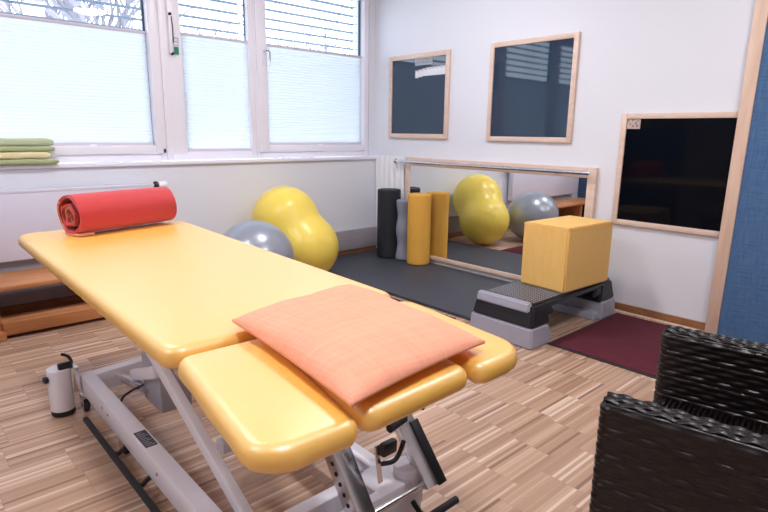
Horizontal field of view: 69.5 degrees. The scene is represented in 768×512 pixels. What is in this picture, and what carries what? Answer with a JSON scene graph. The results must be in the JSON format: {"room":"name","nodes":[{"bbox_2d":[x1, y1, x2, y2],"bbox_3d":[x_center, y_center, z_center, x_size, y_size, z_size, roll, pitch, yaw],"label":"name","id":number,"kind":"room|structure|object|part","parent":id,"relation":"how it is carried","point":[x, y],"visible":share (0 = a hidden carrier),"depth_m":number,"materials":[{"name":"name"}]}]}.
{"room":"physiotherapy room","nodes":[
{"label":"physiotherapy room","id":0,"kind":"room"},
{"bbox_2d":[0,0,375,272],"bbox_3d":[-2.459,-0.901,3.342,6.200,2.750,0.300,-10,17,-41],"label":"wall","id":1,"kind":"structure","parent":0,"point":[216,198],"depth_m":4.45,"materials":[{"name":"white paint"}]},
{"bbox_2d":[0,181,167,262],"bbox_3d":[-2.191,-0.210,3.463,1.672,0.444,0.116,-10,17,-41],"label":"panel radiator","id":2,"kind":"object","parent":1,"relation":"attached to","point":[31,210],"visible":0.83,"depth_m":3.41,"materials":[{"name":"white metal"}]},
{"bbox_2d":[0,183,153,193],"bbox_3d":[-2.216,-0.396,3.382,1.579,0.020,0.074,-10,17,-41],"label":"grille","id":3,"kind":"object","parent":2,"relation":"attached to","point":[93,188],"depth_m":3.56,"materials":[{"name":"white metal"}]},
{"bbox_2d":[35,0,167,162],"bbox_3d":[-2.029,-1.352,3.547,1.168,1.488,0.099,-10,17,-41],"label":"window","id":4,"kind":"structure","parent":1,"relation":"in","point":[149,19],"depth_m":3.87,"materials":[{"name":"white plastic"}]},
{"bbox_2d":[0,0,141,30],"bbox_3d":[-2.131,-1.527,3.626,1.140,1.584,0.088,-10,17,-41],"label":"slat blind","id":5,"kind":"object","parent":4,"relation":"attached to","point":[6,1],"visible":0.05,"depth_m":3.72,"materials":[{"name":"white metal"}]},
{"bbox_3d":[-2.131,-1.529,3.625,0.518,1.580,0.071,-10,17,-41],"label":"ladder cord","id":6,"kind":"part","parent":5,"relation":"part of","materials":[{"name":"fabric"}]},
{"bbox_2d":[0,13,153,145],"bbox_3d":[-2.037,-1.109,3.599,1.016,0.783,0.035,-10,17,-41],"label":"blind","id":7,"kind":"object","parent":4,"relation":"attached to","point":[66,83],"visible":0.96,"depth_m":3.61,"materials":[{"name":"fabric"}]},
{"bbox_3d":[-2.037,-1.483,3.521,1.016,0.019,0.022,-10,17,-41],"label":"rail","id":8,"kind":"part","parent":7,"relation":"part of","materials":[{"name":"white"}]},
{"bbox_3d":[-2.046,-0.744,3.685,1.016,0.021,0.022,-10,17,-41],"label":"rail","id":9,"kind":"part","parent":7,"relation":"part of","materials":[{"name":"white"}]},
{"bbox_2d":[0,156,375,169],"bbox_3d":[-2.497,-0.545,3.458,6.198,0.062,0.442,-10,17,-41],"label":"trim","id":10,"kind":"structure","parent":1,"relation":"attached to","point":[178,162],"depth_m":4.01,"materials":[{"name":"white plastic"}]},
{"bbox_2d":[0,158,58,164],"bbox_3d":[-2.220,-0.583,3.416,0.365,0.036,0.098,-10,17,-41],"label":"folded towel","id":11,"kind":"object","parent":10,"relation":"on","point":[2,161],"visible":0.9,"depth_m":3.39,"materials":[{"name":"green fabric"}]},
{"bbox_2d":[0,151,50,158],"bbox_3d":[-2.242,-0.617,3.388,0.345,0.045,0.096,-10,17,-41],"label":"folded towel","id":12,"kind":"object","parent":11,"relation":"on","point":[3,155],"visible":0.96,"depth_m":3.38,"materials":[{"name":"beige fabric"}]},
{"bbox_2d":[0,146,54,151],"bbox_3d":[-2.227,-0.659,3.397,0.350,0.036,0.090,-10,17,-41],"label":"folded towel","id":13,"kind":"object","parent":12,"relation":"on","point":[2,148],"visible":0.95,"depth_m":3.38,"materials":[{"name":"green fabric"}]},
{"bbox_2d":[0,138,53,145],"bbox_3d":[-2.224,-0.698,3.392,0.338,0.049,0.088,-10,17,-41],"label":"folded towel","id":14,"kind":"object","parent":13,"relation":"on","point":[3,141],"visible":0.98,"depth_m":3.38,"materials":[{"name":"green fabric"}]},
{"bbox_2d":[0,226,376,306],"bbox_3d":[-2.364,0.219,3.463,6.195,0.188,0.032,-10,17,-41],"label":"trim","id":15,"kind":"structure","parent":1,"relation":"attached to","point":[360,237],"depth_m":3.66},
{"bbox_2d":[0,245,376,315],"bbox_3d":[-2.369,0.340,3.495,6.196,0.062,0.018,-10,17,-41],"label":"baseboard","id":16,"kind":"structure","parent":1,"relation":"attached to","point":[37,305],"depth_m":3.64,"materials":[{"name":"brown wood"}]},
{"bbox_2d":[156,0,257,160],"bbox_3d":[-1.329,-1.485,4.186,0.741,1.488,0.073,-10,17,-41],"label":"window","id":17,"kind":"structure","parent":1,"relation":"in","point":[171,65],"depth_m":4.07,"materials":[{"name":"white plastic"}]},
{"bbox_2d":[165,0,173,54],"bbox_3d":[-1.514,-1.787,3.876,0.049,0.728,0.025,-3,13,-18],"label":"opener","id":18,"kind":"object","parent":17,"relation":"attached to","point":[169,18],"visible":1,"depth_m":3.92,"materials":[{"name":"white plastic"}]},
{"bbox_3d":[-1.516,-1.569,3.925,0.022,0.255,0.021,-10,17,-41],"label":"lever","id":19,"kind":"part","parent":18,"relation":"part of","materials":[{"name":"white plastic"}]},
{"bbox_2d":[173,37,178,54],"bbox_3d":[-1.492,-1.506,3.975,0.040,0.120,0.005,-10,17,-41],"label":"instruction sticker","id":20,"kind":"object","parent":17,"relation":"attached to","point":[176,42],"visible":1,"depth_m":3.97,"materials":[{"name":"white paper"}]},
{"bbox_3d":[-1.492,-1.475,3.981,0.034,0.052,0.002,-10,17,-41],"label":"green panel","id":21,"kind":"part","parent":20,"relation":"part of","materials":[{"name":"teal paper"}]},
{"bbox_2d":[179,0,242,36],"bbox_3d":[-1.422,-1.657,4.255,0.713,1.584,0.088,-10,17,-41],"label":"slat blind","id":22,"kind":"object","parent":17,"relation":"attached to","point":[219,1],"visible":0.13,"depth_m":4.31,"materials":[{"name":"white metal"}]},
{"bbox_2d":[180,32,250,151],"bbox_3d":[-1.284,-1.243,4.279,0.539,0.852,0.022,-10,17,-41],"label":"blind","id":23,"kind":"object","parent":17,"relation":"attached to","point":[215,71],"visible":0.97,"depth_m":4.27,"materials":[{"name":"fabric"}]},
{"bbox_3d":[-1.278,-1.649,4.188,0.539,0.019,0.022,-10,17,-41],"label":"rail","id":24,"kind":"part","parent":23,"relation":"part of","materials":[{"name":"white"}]},
{"bbox_3d":[-1.289,-0.837,4.369,0.539,0.021,0.022,-10,17,-41],"label":"rail","id":25,"kind":"part","parent":23,"relation":"part of","materials":[{"name":"white"}]},
{"bbox_2d":[252,0,368,158],"bbox_3d":[-0.585,-1.610,4.792,1.190,1.488,0.156,-10,17,-41],"label":"window","id":26,"kind":"structure","parent":1,"relation":"in","point":[264,149],"depth_m":4.72,"materials":[{"name":"white plastic"}]},
{"bbox_3d":[-0.961,-1.588,4.424,0.028,0.140,0.011,-10,17,-41],"label":"handle plate","id":27,"kind":"part","parent":26,"relation":"part of","materials":[{"name":"white plastic"}]},
{"bbox_3d":[-0.934,-1.579,4.405,0.072,0.123,0.034,5,13,19],"label":"handle","id":28,"kind":"part","parent":26,"relation":"part of","materials":[{"name":"silver metal"}]},
{"bbox_2d":[241,0,357,49],"bbox_3d":[-0.706,-1.789,4.891,1.162,1.584,0.088,-10,17,-41],"label":"slat blind","id":29,"kind":"object","parent":26,"relation":"attached to","point":[325,2],"visible":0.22,"depth_m":4.91,"materials":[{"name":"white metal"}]},
{"bbox_3d":[-0.706,-1.791,4.891,0.528,1.580,0.071,-10,17,-41],"label":"ladder cord","id":30,"kind":"part","parent":29,"relation":"part of","materials":[{"name":"blue metal"}]},
{"bbox_2d":[266,43,361,144],"bbox_3d":[-0.592,-1.387,4.880,1.018,0.810,0.035,-10,17,-41],"label":"blind","id":31,"kind":"object","parent":26,"relation":"attached to","point":[314,95],"visible":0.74,"depth_m":4.86,"materials":[{"name":"fabric"}]},
{"bbox_3d":[-0.591,-1.774,4.799,1.018,0.019,0.022,-10,17,-41],"label":"rail","id":32,"kind":"part","parent":31,"relation":"part of","materials":[{"name":"white"}]},
{"bbox_3d":[-0.601,-1.008,4.969,1.018,0.021,0.022,-10,17,-41],"label":"rail","id":33,"kind":"part","parent":31,"relation":"part of","materials":[{"name":"white metal"}]},
{"bbox_2d":[0,294,673,511],"bbox_3d":[-0.233,0.956,1.219,6.200,0.100,6.420,-10,17,-41],"label":"floor","id":34,"kind":"structure","parent":0,"point":[524,439],"depth_m":2.13,"materials":[{"name":"beige wood"}]},
{"bbox_2d":[0,267,102,341],"bbox_3d":[-2.037,0.253,3.357,1.630,0.300,0.435,-10,17,-41],"label":"wooden bench","id":35,"kind":"object","parent":34,"relation":"on","point":[28,278],"visible":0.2,"depth_m":3.21,"materials":[{"name":"orange wood"}]},
{"bbox_3d":[-2.040,0.119,3.333,1.630,0.028,0.380,-10,17,-41],"label":"seat","id":36,"kind":"part","parent":35,"relation":"part of","materials":[{"name":"orange wood"}]},
{"bbox_2d":[223,220,294,259],"bbox_3d":[-0.896,0.028,3.850,0.554,0.554,0.554,-10,17,-41],"label":"exercise ball","id":37,"kind":"object","parent":34,"relation":"on","point":[264,235],"visible":0.38,"depth_m":3.68,"materials":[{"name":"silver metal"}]},
{"bbox_2d":[18,220,516,511],"bbox_3d":[-0.608,0.381,1.930,0.843,0.703,2.245,-10,17,-41],"label":"table","id":38,"kind":"object","parent":34,"relation":"on","point":[175,289],"visible":0.84,"depth_m":1.53,"materials":[{"name":"yellow leather"}]},
{"bbox_2d":[42,353,80,417],"bbox_3d":[-1.323,0.526,2.267,0.124,0.255,0.100,-10,17,-41],"label":"canister","id":39,"kind":"object","parent":38,"relation":"on","point":[63,379],"depth_m":2.25,"materials":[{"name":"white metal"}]},
{"bbox_2d":[57,187,176,236],"bbox_3d":[-1.214,-0.215,2.550,0.183,0.175,0.487,8,15,31],"label":"rolled blanket","id":40,"kind":"object","parent":38,"relation":"on","point":[82,214],"visible":1,"depth_m":2.44,"materials":[{"name":"red fabric"}]},
{"bbox_3d":[-0.783,0.600,1.819,0.038,0.002,0.115,-10,17,-41],"label":"rating plate","id":41,"kind":"part","parent":38,"relation":"part of","materials":[{"name":"grey"}]},
{"bbox_3d":[-0.667,0.405,1.739,0.026,0.479,1.016,-10,17,-41],"label":"lift arm","id":42,"kind":"part","parent":38,"relation":"part of","materials":[{"name":"white ceramic"}]},
{"bbox_2d":[18,220,390,368],"bbox_3d":[-0.769,0.025,2.033,0.745,0.058,1.756,-10,17,-41],"label":"cushion","id":43,"kind":"object","parent":38,"relation":"on","point":[175,289],"depth_m":1.71,"materials":[{"name":"yellow leather"}]},
{"bbox_3d":[-0.592,0.608,2.002,0.577,0.094,1.475,-10,17,-41],"label":"frame","id":44,"kind":"part","parent":38,"relation":"part of","materials":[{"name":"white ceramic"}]},
{"bbox_2d":[178,339,357,473],"bbox_3d":[-0.225,0.256,1.032,0.216,0.055,0.462,-8,15,-33],"label":"cushion","id":45,"kind":"object","parent":38,"relation":"on","point":[274,416],"depth_m":0.94,"materials":[{"name":"yellow leather"}]},
{"bbox_2d":[232,284,484,406],"bbox_3d":[-0.075,0.149,1.234,0.448,0.066,0.562,-10,17,-41],"label":"pillow","id":46,"kind":"object","parent":38,"relation":"on","point":[357,342],"visible":1,"depth_m":1.10,"materials":[{"name":"fabric"}]},
{"bbox_3d":[-0.408,0.357,1.969,0.026,0.479,1.016,-10,17,-41],"label":"lift arm","id":47,"kind":"part","parent":38,"relation":"part of","materials":[{"name":"white metal"}]},
{"bbox_3d":[-0.014,0.546,1.451,0.029,0.117,0.005,-10,17,-41],"label":"lock plate","id":48,"kind":"part","parent":38,"relation":"part of","materials":[{"name":"metal"}]},
{"bbox_2d":[300,359,466,431],"bbox_3d":[-0.043,0.224,1.189,0.278,0.055,0.470,-7,15,-32],"label":"cushion","id":49,"kind":"object","parent":38,"relation":"on","point":[428,386],"depth_m":1.01,"materials":[{"name":"yellow leather"}]},
{"bbox_3d":[0.025,0.524,1.468,0.084,0.055,0.015,-10,17,-41],"label":"lever","id":50,"kind":"part","parent":38,"relation":"part of","materials":[{"name":"black plastic"}]},
{"bbox_2d":[401,301,516,383],"bbox_3d":[0.134,0.192,1.345,0.172,0.055,0.460,-8,15,-33],"label":"cushion","id":51,"kind":"object","parent":38,"relation":"on","point":[489,361],"depth_m":1.17,"materials":[{"name":"yellow leather"}]},
{"bbox_2d":[252,186,338,270],"bbox_3d":[-0.703,-0.182,4.400,0.704,0.732,0.525,6,14,24],"label":"ball","id":52,"kind":"object","parent":34,"relation":"on","point":[313,239],"visible":0.74,"depth_m":4.19,"materials":[{"name":"yellow rubber"}]},
{"bbox_2d":[328,250,509,319],"bbox_3d":[0.256,0.177,4.468,0.919,0.023,2.014,-10,17,-41],"label":"mat","id":53,"kind":"object","parent":34,"relation":"on","point":[445,289],"visible":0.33,"depth_m":4.35,"materials":[{"name":"grey rubber"}]},
{"bbox_2d":[377,188,400,257],"bbox_3d":[0.043,-0.306,5.124,0.212,0.631,0.212,-10,17,-41],"label":"foam roller","id":54,"kind":"object","parent":53,"relation":"on","point":[387,214],"visible":0.84,"depth_m":5.04,"materials":[{"name":"black plastic"}]},
{"bbox_2d":[395,199,407,259],"bbox_3d":[0.172,-0.240,5.024,0.128,0.548,0.128,-10,17,-41],"label":"foam roller","id":55,"kind":"object","parent":53,"relation":"on","point":[402,204],"visible":0.72,"depth_m":4.97,"materials":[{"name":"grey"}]},
{"bbox_2d":[407,193,431,265],"bbox_3d":[0.306,-0.239,4.862,0.204,0.621,0.204,-10,17,-41],"label":"foam roller","id":56,"kind":"object","parent":53,"relation":"on","point":[419,204],"visible":1,"depth_m":4.78,"materials":[{"name":"yellow plastic"}]},
{"bbox_2d":[391,297,455,318],"bbox_3d":[-0.227,0.363,3.636,0.850,0.008,1.100,-10,17,-41],"label":"floor mat","id":57,"kind":"object","parent":34,"relation":"on","point":[391,297],"visible":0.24,"depth_m":3.85,"materials":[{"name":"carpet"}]},
{"bbox_2d":[470,277,614,349],"bbox_3d":[1.021,0.292,3.475,0.984,0.250,0.434,-10,17,-41],"label":"step","id":58,"kind":"structure","parent":34,"relation":"on","point":[516,312],"depth_m":3.21,"materials":[{"name":"black plastic"}]},
{"bbox_2d":[521,215,613,292],"bbox_3d":[1.139,-0.025,3.451,0.491,0.385,0.316,-9,16,-38],"label":"cube","id":59,"kind":"object","parent":58,"relation":"on","point":[563,254],"visible":1,"depth_m":3.31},
{"bbox_2d":[547,313,666,378],"bbox_3d":[1.637,0.536,2.964,0.850,0.008,1.208,-10,17,-41],"label":"doormat","id":60,"kind":"object","parent":34,"relation":"on","point":[630,343],"visible":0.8,"depth_m":3.13,"materials":[{"name":"red rubber"}]},
{"bbox_2d":[589,324,767,511],"bbox_3d":[0.894,0.470,1.234,0.663,0.870,0.618,10,16,37],"label":"wicker armchair","id":61,"kind":"object","parent":34,"relation":"on","point":[701,443],"visible":1,"depth_m":1.14,"materials":[{"name":"black wicker"}]},
{"bbox_3d":[0.721,0.618,1.044,0.663,0.560,0.064,10,16,37],"label":"armrest","id":62,"kind":"part","parent":61,"relation":"part of","materials":[{"name":"brown wicker"}]},
{"bbox_3d":[1.065,0.528,1.469,0.663,0.560,0.064,10,16,37],"label":"armrest","id":63,"kind":"part","parent":61,"relation":"part of","materials":[{"name":"brown wicker"}]},
{"bbox_3d":[0.877,0.597,1.274,0.585,0.205,0.514,10,16,37],"label":"seat","id":64,"kind":"part","parent":61,"relation":"part of","materials":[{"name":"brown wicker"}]},
{"bbox_2d":[704,0,767,343],"bbox_3d":[2.439,-0.531,2.512,0.100,2.289,1.498,-10,17,-41],"label":"board","id":65,"kind":"object","parent":34,"relation":"on","point":[738,300],"visible":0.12,"depth_m":3.04,"materials":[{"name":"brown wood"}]},
{"bbox_2d":[351,0,755,322],"bbox_3d":[2.059,-0.790,3.103,0.150,2.750,6.950,-10,17,-41],"label":"wall","id":66,"kind":"structure","parent":0,"point":[636,56],"depth_m":3.65,"materials":[{"name":"white paint"}]},
{"bbox_2d":[376,155,403,247],"bbox_3d":[0.056,-0.492,5.267,0.034,0.910,0.415,-10,17,-41],"label":"radiator","id":67,"kind":"object","parent":66,"relation":"hanging from","point":[389,174],"visible":0.41,"depth_m":5.21,"materials":[{"name":"white metal"}]},
{"bbox_2d":[388,49,450,138],"bbox_3d":[0.293,-1.392,4.836,0.021,0.714,0.725,-10,17,-41],"label":"mirror","id":68,"kind":"object","parent":66,"relation":"attached to","point":[419,83],"visible":1,"depth_m":4.81,"materials":[{"name":"brown wood"}]},
{"bbox_2d":[416,58,430,63],"bbox_3d":[0.338,-1.665,4.724,0.001,0.037,0.185,-10,17,-41],"label":"print","id":69,"kind":"object","parent":68,"relation":"attached to","point":[418,60],"depth_m":4.73,"materials":[{"name":"grey paper"}]},
{"bbox_2d":[405,157,598,279],"bbox_3d":[0.814,-0.311,4.465,0.033,0.889,1.825,-10,17,-41],"label":"wall mirror","id":70,"kind":"object","parent":66,"relation":"attached to","point":[479,215],"visible":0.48,"depth_m":4.41,"materials":[{"name":"brown wood"}]},
{"bbox_2d":[393,158,590,174],"bbox_3d":[0.742,-0.711,4.388,0.065,0.048,1.896,-10,17,-41],"label":"barre","id":71,"kind":"object","parent":70,"relation":"attached to","point":[557,171],"visible":1,"depth_m":4.21,"materials":[{"name":"metal"}]},
{"bbox_2d":[486,31,580,142],"bbox_3d":[1.055,-1.198,4.018,0.021,0.725,0.727,-10,17,-41],"label":"mirror","id":72,"kind":"object","parent":66,"relation":"attached to","point":[533,81],"visible":1,"depth_m":3.99,"materials":[{"name":"brown wood"}]},
{"bbox_2d":[615,309,703,330],"bbox_3d":[1.697,0.399,3.599,0.031,0.006,0.750,-10,17,-41],"label":"trim","id":73,"kind":"structure","parent":66,"relation":"attached to","point":[617,310],"depth_m":3.55,"materials":[{"name":"brown wood"}]},
{"bbox_2d":[615,302,705,329],"bbox_3d":[2.825,0.652,2.414,0.014,0.052,4.140,-10,17,-41],"label":"baseboard","id":74,"kind":"structure","parent":66,"relation":"attached to","point":[699,325],"depth_m":3.54,"materials":[{"name":"brown wood"}]},
{"bbox_2d":[611,111,738,236],"bbox_3d":[1.776,-0.502,3.350,0.021,0.710,0.750,-10,17,-41],"label":"mirror","id":75,"kind":"object","parent":66,"relation":"attached to","point":[672,172],"visible":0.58,"depth_m":3.36,"materials":[{"name":"black mirror"}]},
{"label":"outside","id":76,"kind":"structure","parent":0,"visible":0},
{"bbox_3d":[-8.230,-0.700,20.679,20.000,0.500,27.000,-10,17,-41],"label":"ground","id":77,"kind":"structure","parent":76,"visible":0},
{"bbox_2d":[21,0,44,16],"bbox_3d":[-3.846,-0.316,6.554,0.190,4.980,0.220,-10,17,-41],"label":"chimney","id":78,"kind":"object","parent":77,"relation":"on","point":[28,10],"visible":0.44,"depth_m":5.96,"materials":[{"name":"white"}]},
{"bbox_2d":[0,0,191,161],"bbox_3d":[-4.590,-2.151,8.632,4.848,7.651,6.068,-10,17,-41],"label":"bare tree","id":79,"kind":"object","parent":77,"relation":"on","point":[72,4],"visible":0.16,"depth_m":7.90,"materials":[{"name":"grey plant"}]},
{"bbox_2d":[180,0,350,157],"bbox_3d":[-3.336,-4.066,17.047,6.024,7.812,4.118,-6,14,-30],"label":"bare tree","id":80,"kind":"object","parent":77,"relation":"on","point":[342,8],"visible":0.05,"depth_m":16.53,"materials":[{"name":"grey plant"}]}
]}

